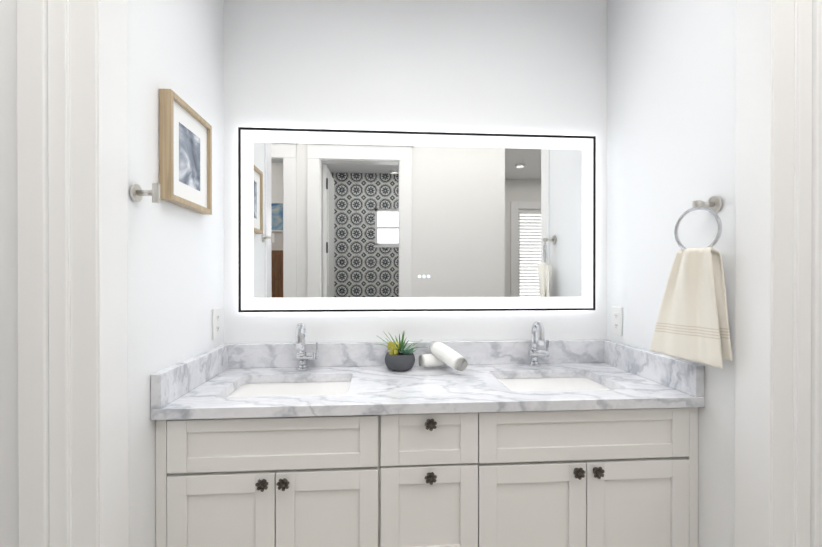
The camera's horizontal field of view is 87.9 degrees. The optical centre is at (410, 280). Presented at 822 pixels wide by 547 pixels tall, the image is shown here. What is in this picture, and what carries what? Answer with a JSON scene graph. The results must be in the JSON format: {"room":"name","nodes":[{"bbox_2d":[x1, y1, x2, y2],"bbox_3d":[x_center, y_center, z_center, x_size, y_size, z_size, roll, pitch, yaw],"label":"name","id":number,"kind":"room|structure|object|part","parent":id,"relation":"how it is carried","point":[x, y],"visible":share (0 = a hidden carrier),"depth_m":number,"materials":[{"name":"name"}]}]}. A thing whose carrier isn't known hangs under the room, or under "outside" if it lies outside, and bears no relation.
{"room":"bathroom","nodes":[
{"label":"bathroom","id":0,"kind":"room"},
{"bbox_2d":[0,0,17,546],"bbox_3d":[-1.859,-0.104,0.952,2.268,2.740,0.095,0,0,-4],"label":"wall","id":1,"kind":"structure","parent":0,"point":[8,341],"depth_m":0.97,"materials":[{"name":"white paint"}]},
{"bbox_2d":[16,0,821,546],"bbox_3d":[0.103,-0.033,1.084,1.970,2.598,0.131,0,0,-4],"label":"door frame","id":2,"kind":"structure","parent":1,"relation":"attached to","point":[56,50],"depth_m":1.04,"materials":[{"name":"white wood"}]},
{"bbox_2d":[127,0,223,546],"bbox_3d":[-0.807,-0.105,1.431,0.100,2.740,0.705,0,0,-4],"label":"wall","id":3,"kind":"structure","parent":0,"point":[175,275],"depth_m":1.27,"materials":[{"name":"white paint"}]},
{"bbox_2d":[130,183,159,203],"bbox_3d":[-0.701,-0.231,1.134,0.064,0.052,0.048,0,0,-4],"label":"robe hook","id":4,"kind":"object","parent":3,"relation":"attached to","point":[137,193],"visible":1,"depth_m":1.13,"materials":[{"name":"silver metal"}]},
{"bbox_2d":[159,89,211,214],"bbox_3d":[-0.737,-0.403,1.413,0.034,0.325,0.310,0,0,-4],"label":"picture frame","id":5,"kind":"object","parent":3,"relation":"attached to","point":[185,154],"visible":0.98,"depth_m":1.36,"materials":[{"name":"beige wood"}]},
{"bbox_2d":[179,122,199,190],"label":"art","id":6,"kind":"object","parent":5,"relation":"attached to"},
{"bbox_2d":[151,344,230,406],"bbox_3d":[-0.745,0.315,1.485,0.028,0.098,0.548,0,0,-4],"label":"backsplash","id":7,"kind":"structure","parent":3,"relation":"attached to","point":[167,384],"depth_m":1.38,"materials":[{"name":"white stone"}]},
{"bbox_2d":[212,308,220,339],"bbox_3d":[-0.771,0.172,1.695,0.008,0.120,0.074,0,0,-4],"label":"electrical outlet","id":8,"kind":"object","parent":3,"relation":"attached to","point":[216,323],"visible":1,"depth_m":1.68,"materials":[{"name":"white plastic"}]},
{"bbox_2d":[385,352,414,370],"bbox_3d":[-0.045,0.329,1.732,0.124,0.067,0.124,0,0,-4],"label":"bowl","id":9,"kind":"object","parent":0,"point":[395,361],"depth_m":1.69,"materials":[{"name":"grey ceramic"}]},
{"bbox_2d":[223,0,606,343],"bbox_3d":[0.043,-0.107,1.898,1.864,2.740,0.100,0,0,-4],"label":"wall","id":10,"kind":"structure","parent":0,"point":[531,67],"depth_m":1.84,"materials":[{"name":"white paint"}]},
{"bbox_2d":[238,127,595,311],"bbox_3d":[0.048,-0.249,1.830,1.524,0.762,0.032,0,0,-4],"label":"led mirror","id":11,"kind":"object","parent":10,"relation":"attached to","point":[352,221],"visible":1,"depth_m":1.81,"materials":[{"name":"grey mirror"}]},
{"bbox_2d":[231,339,602,366],"bbox_3d":[0.048,0.314,1.833,1.660,0.098,0.028,0,0,-4],"label":"backsplash","id":12,"kind":"structure","parent":10,"relation":"attached to","point":[512,351],"depth_m":1.81,"materials":[{"name":"white stone"}]},
{"bbox_2d":[607,0,735,546],"bbox_3d":[0.952,-0.106,1.562,0.100,2.740,0.705,0,0,-4],"label":"wall","id":13,"kind":"structure","parent":0,"point":[671,103],"depth_m":1.47,"materials":[{"name":"white paint"}]},
{"bbox_2d":[612,306,621,335],"bbox_3d":[0.878,0.173,1.819,0.008,0.120,0.074,0,0,-4],"label":"electrical outlet","id":14,"kind":"object","parent":13,"relation":"attached to","point":[616,320],"visible":1,"depth_m":1.81,"materials":[{"name":"white plastic"}]},
{"bbox_2d":[603,339,703,394],"bbox_3d":[0.883,0.315,1.606,0.028,0.098,0.548,0,0,-4],"label":"backsplash","id":15,"kind":"structure","parent":13,"relation":"attached to","point":[683,375],"depth_m":1.52,"materials":[{"name":"white stone"}]},
{"bbox_2d":[650,196,731,368],"bbox_3d":[0.858,-0.003,1.306,0.122,0.504,0.219,0,0,-4],"label":"towel ring","id":16,"kind":"object","parent":13,"relation":"attached to","point":[692,323],"visible":1,"depth_m":1.27,"materials":[{"name":"beige fabric"}]},
{"bbox_3d":[0.885,-0.229,1.286,0.072,0.052,0.052,0,0,-4],"label":"post","id":17,"kind":"part","parent":16,"relation":"part of","materials":[{"name":"silver metal"}]},
{"bbox_3d":[0.309,1.296,-0.334,6.600,0.050,4.600,0,0,-4],"label":"floor","id":18,"kind":"structure","parent":0,"visible":0},
{"bbox_2d":[151,403,704,546],"bbox_3d":[0.069,0.831,1.553,1.660,0.867,0.559,0,0,-4],"label":"bathroom vanity","id":19,"kind":"object","parent":18,"relation":"on","point":[580,443],"depth_m":1.30,"materials":[{"name":"white paint"}]},
{"bbox_2d":[151,363,704,414],"bbox_3d":[0.068,0.380,1.559,1.660,0.032,0.579,0,0,-4],"label":"countertop","id":20,"kind":"structure","parent":19,"relation":"on","point":[439,388],"depth_m":1.40,"materials":[{"name":"white stone"}]},
{"bbox_2d":[231,379,346,394],"bbox_3d":[-0.421,0.469,1.498,0.443,0.170,0.340,0,0,-4],"label":"sink","id":21,"kind":"object","parent":20,"relation":"in","point":[249,386],"depth_m":1.58,"materials":[{"name":"white ceramic"}]},
{"bbox_2d":[295,323,318,370],"bbox_3d":[-0.419,0.266,1.700,0.090,0.194,0.118,0,0,-4],"label":"faucet","id":22,"kind":"object","parent":20,"relation":"on","point":[302,355],"visible":0.98,"depth_m":1.72,"materials":[{"name":"silver metal"}]},
{"bbox_2d":[377,330,420,370],"bbox_3d":[-0.039,0.282,1.724,0.215,0.162,0.159,0,0,-4],"label":"succulent pot","id":23,"kind":"object","parent":20,"relation":"on","point":[398,357],"visible":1,"depth_m":1.70,"materials":[{"name":"grey ceramic"}]},
{"bbox_2d":[419,341,467,370],"bbox_3d":[0.124,0.303,1.697,0.176,0.104,0.194,0,0,-4],"label":"rolled towels","id":24,"kind":"object","parent":20,"relation":"on","point":[442,354],"visible":1,"depth_m":1.70,"materials":[{"name":"white fabric"}]},
{"bbox_2d":[528,321,549,366],"bbox_3d":[0.542,0.266,1.771,0.090,0.194,0.118,0,0,-4],"label":"faucet","id":25,"kind":"object","parent":20,"relation":"on","point":[537,339],"visible":1,"depth_m":1.79,"materials":[{"name":"silver metal"}]},
{"bbox_2d":[499,375,606,390],"bbox_3d":[0.521,0.469,1.568,0.433,0.170,0.340,0,0,-4],"label":"sink","id":26,"kind":"object","parent":20,"relation":"in","point":[520,382],"depth_m":1.67,"materials":[{"name":"white ceramic"}]}
]}

